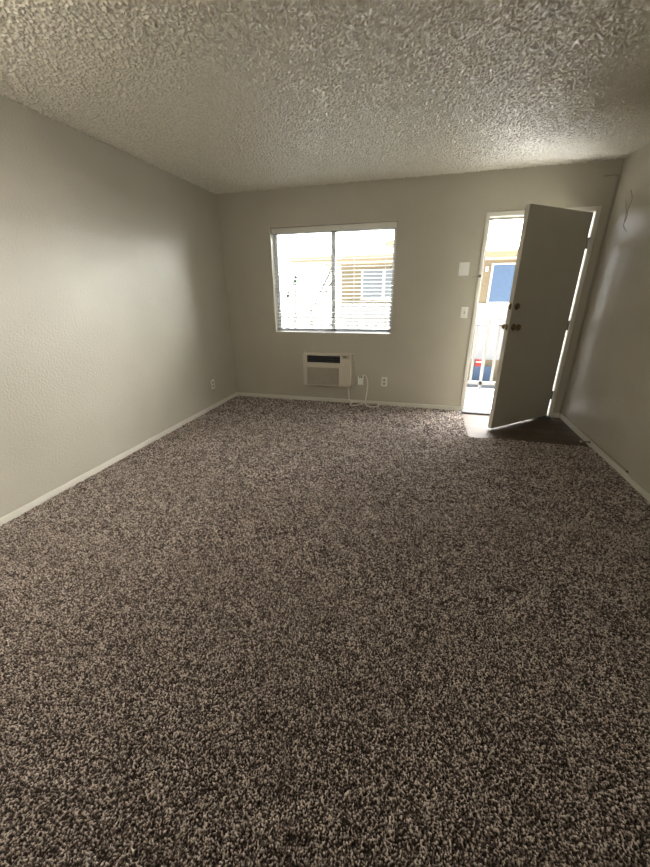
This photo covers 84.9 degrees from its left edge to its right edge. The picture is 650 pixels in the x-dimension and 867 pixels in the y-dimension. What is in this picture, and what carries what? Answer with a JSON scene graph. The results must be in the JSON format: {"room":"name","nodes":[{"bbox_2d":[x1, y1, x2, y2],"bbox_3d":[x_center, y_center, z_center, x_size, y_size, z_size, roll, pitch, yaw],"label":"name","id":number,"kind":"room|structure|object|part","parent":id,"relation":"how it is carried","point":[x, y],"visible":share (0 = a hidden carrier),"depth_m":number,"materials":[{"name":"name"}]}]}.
{"room":"empty living room","nodes":[
{"label":"empty living room","id":0,"kind":"room"},
{"bbox_2d":[0,95,236,517],"bbox_3d":[-2.163,-0.518,1.796,0.160,2.890,6.360,5,22,14],"label":"wall","id":1,"kind":"structure","parent":0,"point":[115,333],"depth_m":2.75,"materials":[{"name":"paint"}]},
{"bbox_2d":[0,392,236,525],"bbox_3d":[-2.048,0.552,2.281,0.012,0.056,6.200,5,22,14],"label":"baseboard","id":2,"kind":"structure","parent":1,"relation":"attached to","point":[16,513],"depth_m":2.90,"materials":[{"name":"paint"}]},
{"bbox_2d":[211,379,214,388],"bbox_3d":[-1.402,-0.617,4.444,0.009,0.116,0.072,5,22,14],"label":"power outlet","id":3,"kind":"object","parent":1,"relation":"attached to","point":[212,381],"visible":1,"depth_m":4.44,"materials":[{"name":"white plastic"}]},
{"bbox_2d":[0,395,649,866],"bbox_3d":[0.176,0.403,2.670,4.096,0.046,4.250,5,22,14],"label":"floor","id":4,"kind":"structure","parent":0,"point":[158,709],"depth_m":1.45,"materials":[{"name":"carpet"}]},
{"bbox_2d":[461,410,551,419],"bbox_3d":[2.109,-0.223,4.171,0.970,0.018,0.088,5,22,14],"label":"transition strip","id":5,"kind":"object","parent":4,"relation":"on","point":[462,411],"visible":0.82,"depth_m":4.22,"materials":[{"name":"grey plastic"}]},
{"bbox_2d":[216,159,623,412],"bbox_3d":[0.732,-1.506,4.203,4.416,2.890,0.160,5,22,14],"label":"wall","id":6,"kind":"structure","parent":0,"point":[441,219],"depth_m":4.02,"materials":[{"name":"paint"}]},
{"bbox_2d":[273,227,396,333],"bbox_3d":[0.092,-1.819,4.261,1.467,1.174,0.152,5,22,14],"label":"window","id":7,"kind":"structure","parent":6,"relation":"in","point":[331,232],"depth_m":4.31,"materials":[{"name":"plastic"}]},
{"bbox_3d":[-0.232,-1.854,4.379,0.742,1.130,0.020,5,22,14],"label":"sash","id":8,"kind":"part","parent":7,"relation":"part of","materials":[{"name":"glass"}]},
{"bbox_3d":[0.090,-1.266,4.449,1.465,0.008,0.092,5,22,14],"label":"sill","id":9,"kind":"part","parent":7,"relation":"part of","materials":[{"name":"paint"}]},
{"bbox_2d":[271,221,396,330],"bbox_3d":[0.084,-1.823,4.226,1.451,1.136,0.070,5,22,14],"label":"window blind","id":10,"kind":"object","parent":7,"relation":"attached to","point":[377,225],"visible":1,"depth_m":4.21,"materials":[{"name":"plastic"}]},
{"bbox_3d":[-0.526,-1.860,4.394,0.002,1.084,0.055,5,22,14],"label":"ladder cord","id":11,"kind":"part","parent":10,"relation":"part of","materials":[{"name":"white fabric"}]},
{"bbox_3d":[-0.169,-1.828,4.305,0.002,1.084,0.055,5,22,14],"label":"ladder cord","id":12,"kind":"part","parent":10,"relation":"part of","materials":[{"name":"white fabric"}]},
{"bbox_3d":[0.106,-1.804,4.236,0.002,1.084,0.055,5,22,14],"label":"ladder cord","id":13,"kind":"part","parent":10,"relation":"part of","materials":[{"name":"white fabric"}]},
{"bbox_3d":[0.091,-1.304,4.441,1.443,0.012,0.046,5,22,14],"label":"rail","id":14,"kind":"part","parent":10,"relation":"part of","materials":[{"name":"white plastic"}]},
{"bbox_3d":[0.688,-1.751,4.090,0.002,1.084,0.055,5,22,14],"label":"ladder cord","id":15,"kind":"part","parent":10,"relation":"part of","materials":[{"name":"white fabric"}]},
{"bbox_3d":[0.442,-1.802,4.232,0.739,1.130,0.020,5,22,14],"label":"sash","id":16,"kind":"part","parent":7,"relation":"part of","materials":[{"name":"glass"}]},
{"bbox_2d":[303,351,378,406],"bbox_3d":[0.196,-0.686,4.470,1.006,0.623,0.228,5,22,14],"label":"air conditioner","id":17,"kind":"object","parent":6,"relation":"attached to","point":[319,369],"visible":1,"depth_m":4.48,"materials":[{"name":"beige plastic"}]},
{"bbox_2d":[307,367,338,385],"bbox_3d":[-0.030,-0.735,4.535,0.436,0.226,0.031,5,22,14],"label":"grille","id":18,"kind":"object","parent":17,"relation":"attached to","point":[319,376],"depth_m":4.52,"materials":[{"name":"plastic"}]},
{"bbox_3d":[0.022,-0.802,4.493,0.615,0.406,0.032,5,22,14],"label":"panel","id":19,"kind":"part","parent":17,"relation":"part of","materials":[{"name":"beige plastic"}]},
{"bbox_3d":[0.055,-0.824,4.571,0.661,0.440,0.020,5,22,14],"label":"wall sleeve trim","id":20,"kind":"part","parent":17,"relation":"part of","materials":[{"name":"beige plastic"}]},
{"bbox_3d":[0.253,-0.752,4.429,0.108,0.326,0.002,5,22,14],"label":"control door","id":21,"kind":"part","parent":17,"relation":"part of","materials":[{"name":"beige plastic"}]},
{"bbox_3d":[0.475,-0.537,4.437,0.424,0.364,0.206,5,22,14],"label":"power cord","id":22,"kind":"part","parent":17,"relation":"part of","materials":[{"name":"white plastic"}]},
{"bbox_2d":[237,392,459,409],"bbox_3d":[0.199,-0.431,4.692,2.991,0.056,0.012,5,22,14],"label":"baseboard","id":23,"kind":"structure","parent":6,"relation":"attached to","point":[238,393],"depth_m":4.67,"materials":[{"name":"paint"}]},
{"bbox_2d":[381,377,386,385],"bbox_3d":[0.742,-0.648,4.450,0.072,0.116,0.009,5,22,14],"label":"power outlet","id":24,"kind":"object","parent":6,"relation":"attached to","point":[383,379],"visible":1,"depth_m":4.45,"materials":[{"name":"white plastic"}]},
{"bbox_2d":[458,262,469,275],"bbox_3d":[1.484,-1.757,3.792,0.104,0.132,0.009,5,22,14],"label":"blank cover plate","id":25,"kind":"object","parent":6,"relation":"attached to","point":[463,266],"visible":1,"depth_m":3.79,"materials":[{"name":"white plastic"}]},
{"bbox_2d":[460,307,467,317],"bbox_3d":[1.545,-1.340,3.937,0.072,0.116,0.018,5,22,14],"label":"light switch","id":26,"kind":"object","parent":6,"relation":"attached to","point":[464,310],"visible":1,"depth_m":3.94,"materials":[{"name":"white plastic"}]},
{"bbox_2d":[463,218,522,407],"bbox_3d":[2.131,-1.212,3.888,0.920,2.008,0.007,5,22,14],"label":"weatherstrip","id":27,"kind":"object","parent":6,"relation":"attached to","point":[510,218],"visible":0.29,"depth_m":3.79,"materials":[{"name":"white rubber"}]},
{"bbox_2d":[460,206,601,416],"bbox_3d":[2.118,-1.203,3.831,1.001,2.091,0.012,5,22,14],"label":"trim","id":28,"kind":"structure","parent":6,"relation":"attached to","point":[597,209],"depth_m":3.70,"materials":[{"name":"paint"}]},
{"bbox_2d":[488,203,593,428],"bbox_3d":[2.130,-1.075,3.553,0.939,2.018,0.184,-11,24,-24],"label":"door","id":29,"kind":"structure","parent":6,"relation":"in","point":[553,242],"depth_m":3.46,"materials":[{"name":"paint"}]},
{"bbox_3d":[1.801,-0.998,3.338,0.066,0.066,0.070,-11,24,-24],"label":"knob","id":30,"kind":"part","parent":29,"relation":"part of","materials":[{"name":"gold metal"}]},
{"bbox_2d":[552,413,559,417],"bbox_3d":[2.650,-0.211,4.076,0.080,0.056,0.012,5,22,14],"label":"baseboard","id":31,"kind":"structure","parent":6,"relation":"attached to","point":[556,415],"depth_m":4.07,"materials":[{"name":"paint"}]},
{"bbox_3d":[2.148,-0.151,4.341,0.956,0.242,0.160,5,22,14],"label":"plate","id":32,"kind":"object","parent":6,"relation":"attached to","visible":0},
{"bbox_2d":[463,406,547,415],"bbox_3d":[2.147,-0.275,4.284,0.920,0.030,0.172,5,22,14],"label":"threshold","id":33,"kind":"object","parent":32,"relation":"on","point":[470,408],"visible":0.2,"depth_m":4.33,"materials":[{"name":"metal"}]},
{"bbox_2d":[562,142,649,492],"bbox_3d":[1.949,-0.149,0.763,0.160,2.890,6.360,5,22,14],"label":"wall","id":34,"kind":"structure","parent":0,"point":[607,397],"depth_m":2.98,"materials":[{"name":"paint"}]},
{"bbox_2d":[560,174,627,472],"bbox_3d":[2.429,-1.020,2.968,0.129,2.289,1.532,5,22,14],"label":"cable","id":35,"kind":"object","parent":34,"relation":"attached to","point":[623,468],"visible":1,"depth_m":3.47,"materials":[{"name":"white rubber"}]},
{"bbox_2d":[559,414,649,501],"bbox_3d":[1.898,0.906,1.290,0.012,0.056,6.200,5,22,14],"label":"baseboard","id":36,"kind":"structure","parent":34,"relation":"attached to","point":[634,483],"depth_m":2.96,"materials":[{"name":"paint"}]},
{"bbox_3d":[-0.100,-1.617,0.852,4.096,0.190,6.200,5,22,14],"label":"ceiling","id":37,"kind":"structure","parent":0,"visible":0},
{"bbox_2d":[0,0,649,193],"bbox_3d":[0.300,-2.073,2.282,4.096,0.012,3.100,5,22,14],"label":"ceiling","id":38,"kind":"structure","parent":37,"relation":"attached to","point":[219,96],"depth_m":1.96,"materials":[{"name":"paint"}]},
{"label":"outside","id":39,"kind":"structure","parent":0,"visible":0},
{"bbox_2d":[282,318,339,328],"bbox_3d":[11.345,-8.379,31.851,90.000,0.200,59.840,5,22,14],"label":"ground","id":40,"kind":"structure","parent":39,"point":[292,321],"depth_m":50.53,"materials":[{"name":"concrete"}]},
{"bbox_2d":[282,291,293,327],"bbox_3d":[-2.930,-9.737,29.730,1.192,4.199,1.179,5,22,14],"label":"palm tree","id":41,"kind":"object","parent":40,"relation":"on","point":[288,292],"visible":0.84,"depth_m":29.22,"materials":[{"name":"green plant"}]},
{"bbox_2d":[288,276,301,315],"bbox_3d":[-2.064,-8.979,26.440,1.232,5.202,1.218,5,22,14],"label":"palm tree","id":42,"kind":"object","parent":40,"relation":"on","point":[294,277],"visible":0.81,"depth_m":25.72,"materials":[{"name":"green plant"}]},
{"bbox_2d":[287,240,517,381],"bbox_3d":[6.796,-6.836,19.107,17.140,6.450,7.950,5,22,14],"label":"apartment building","id":43,"kind":"structure","parent":40,"relation":"on","point":[499,265],"depth_m":16.24,"materials":[{"name":"beige paint"}]},
{"bbox_3d":[-0.902,-5.560,17.631,0.120,5.320,0.120,5,22,14],"label":"post","id":44,"kind":"part","parent":43,"relation":"part of","materials":[{"name":"white paint"}]},
{"bbox_3d":[-1.011,-6.290,17.804,2.737,4.572,0.050,5,22,14],"label":"handrail","id":45,"kind":"part","parent":43,"relation":"part of","materials":[{"name":"paint"}]},
{"bbox_3d":[-0.728,-6.686,18.791,2.737,4.572,0.050,5,22,14],"label":"handrail","id":46,"kind":"part","parent":43,"relation":"part of","materials":[{"name":"paint"}]},
{"bbox_3d":[2.209,-6.914,16.515,0.900,1.180,0.015,5,22,14],"label":"pane","id":47,"kind":"part","parent":43,"relation":"part of","materials":[{"name":"white glass"}]},
{"bbox_3d":[3.214,-6.824,16.263,0.920,1.180,0.015,5,22,14],"label":"pane","id":48,"kind":"part","parent":43,"relation":"part of","materials":[{"name":"white glass"}]},
{"bbox_3d":[7.155,-8.944,18.159,16.350,0.080,7.950,5,22,14],"label":"roof trim","id":49,"kind":"part","parent":43,"relation":"part of","materials":[{"name":"beige paint"}]},
{"bbox_3d":[7.259,-7.359,14.912,13.500,0.095,0.060,5,22,14],"label":"wall trim","id":50,"kind":"part","parent":43,"relation":"part of","materials":[{"name":"beige paint"}]},
{"bbox_3d":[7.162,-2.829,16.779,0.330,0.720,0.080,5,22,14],"label":"blue door","id":51,"kind":"part","parent":43,"relation":"part of","materials":[{"name":"paint"}]},
{"bbox_3d":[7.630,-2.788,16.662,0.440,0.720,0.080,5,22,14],"label":"blue door","id":52,"kind":"part","parent":43,"relation":"part of","materials":[{"name":"paint"}]},
{"bbox_3d":[7.872,-6.379,15.105,1.480,1.460,0.015,5,22,14],"label":"pane","id":53,"kind":"part","parent":43,"relation":"part of","materials":[{"name":"blue glass"}]},
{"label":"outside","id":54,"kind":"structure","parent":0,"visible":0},
{"bbox_2d":[464,388,493,407],"bbox_3d":[1.357,-0.465,5.200,11.000,0.205,1.200,5,22,14],"label":"deck","id":55,"kind":"object","parent":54,"point":[475,397],"depth_m":5.01,"materials":[{"name":"white concrete"}]},
{"bbox_2d":[282,317,505,389],"bbox_3d":[1.490,-1.242,5.452,10.800,1.050,0.040,5,22,14],"label":"balcony railing","id":56,"kind":"object","parent":55,"relation":"on","point":[480,382],"visible":0.14,"depth_m":5.30,"materials":[{"name":"metal"}]},
{"bbox_3d":[1.486,-1.625,5.300,10.800,0.015,0.020,5,22,14],"label":"rail","id":57,"kind":"part","parent":56,"relation":"part of","materials":[{"name":"metal"}]},
{"bbox_3d":[1.485,-1.707,5.267,10.800,0.018,0.030,5,22,14],"label":"rail","id":58,"kind":"part","parent":56,"relation":"part of","materials":[{"name":"metal"}]},
{"bbox_3d":[1.494,-0.845,5.610,10.800,0.045,0.040,5,22,14],"label":"rail","id":59,"kind":"part","parent":56,"relation":"part of","materials":[{"name":"metal"}]},
{"bbox_3d":[2.352,-1.165,5.236,0.040,1.050,0.040,5,22,14],"label":"post","id":60,"kind":"part","parent":56,"relation":"part of","materials":[{"name":"metal"}]},
{"bbox_2d":[467,384,494,388],"bbox_3d":[9.162,-1.835,15.188,9.000,0.010,2.440,5,22,14],"label":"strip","id":61,"kind":"object","parent":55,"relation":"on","point":[468,385],"depth_m":15.91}
]}

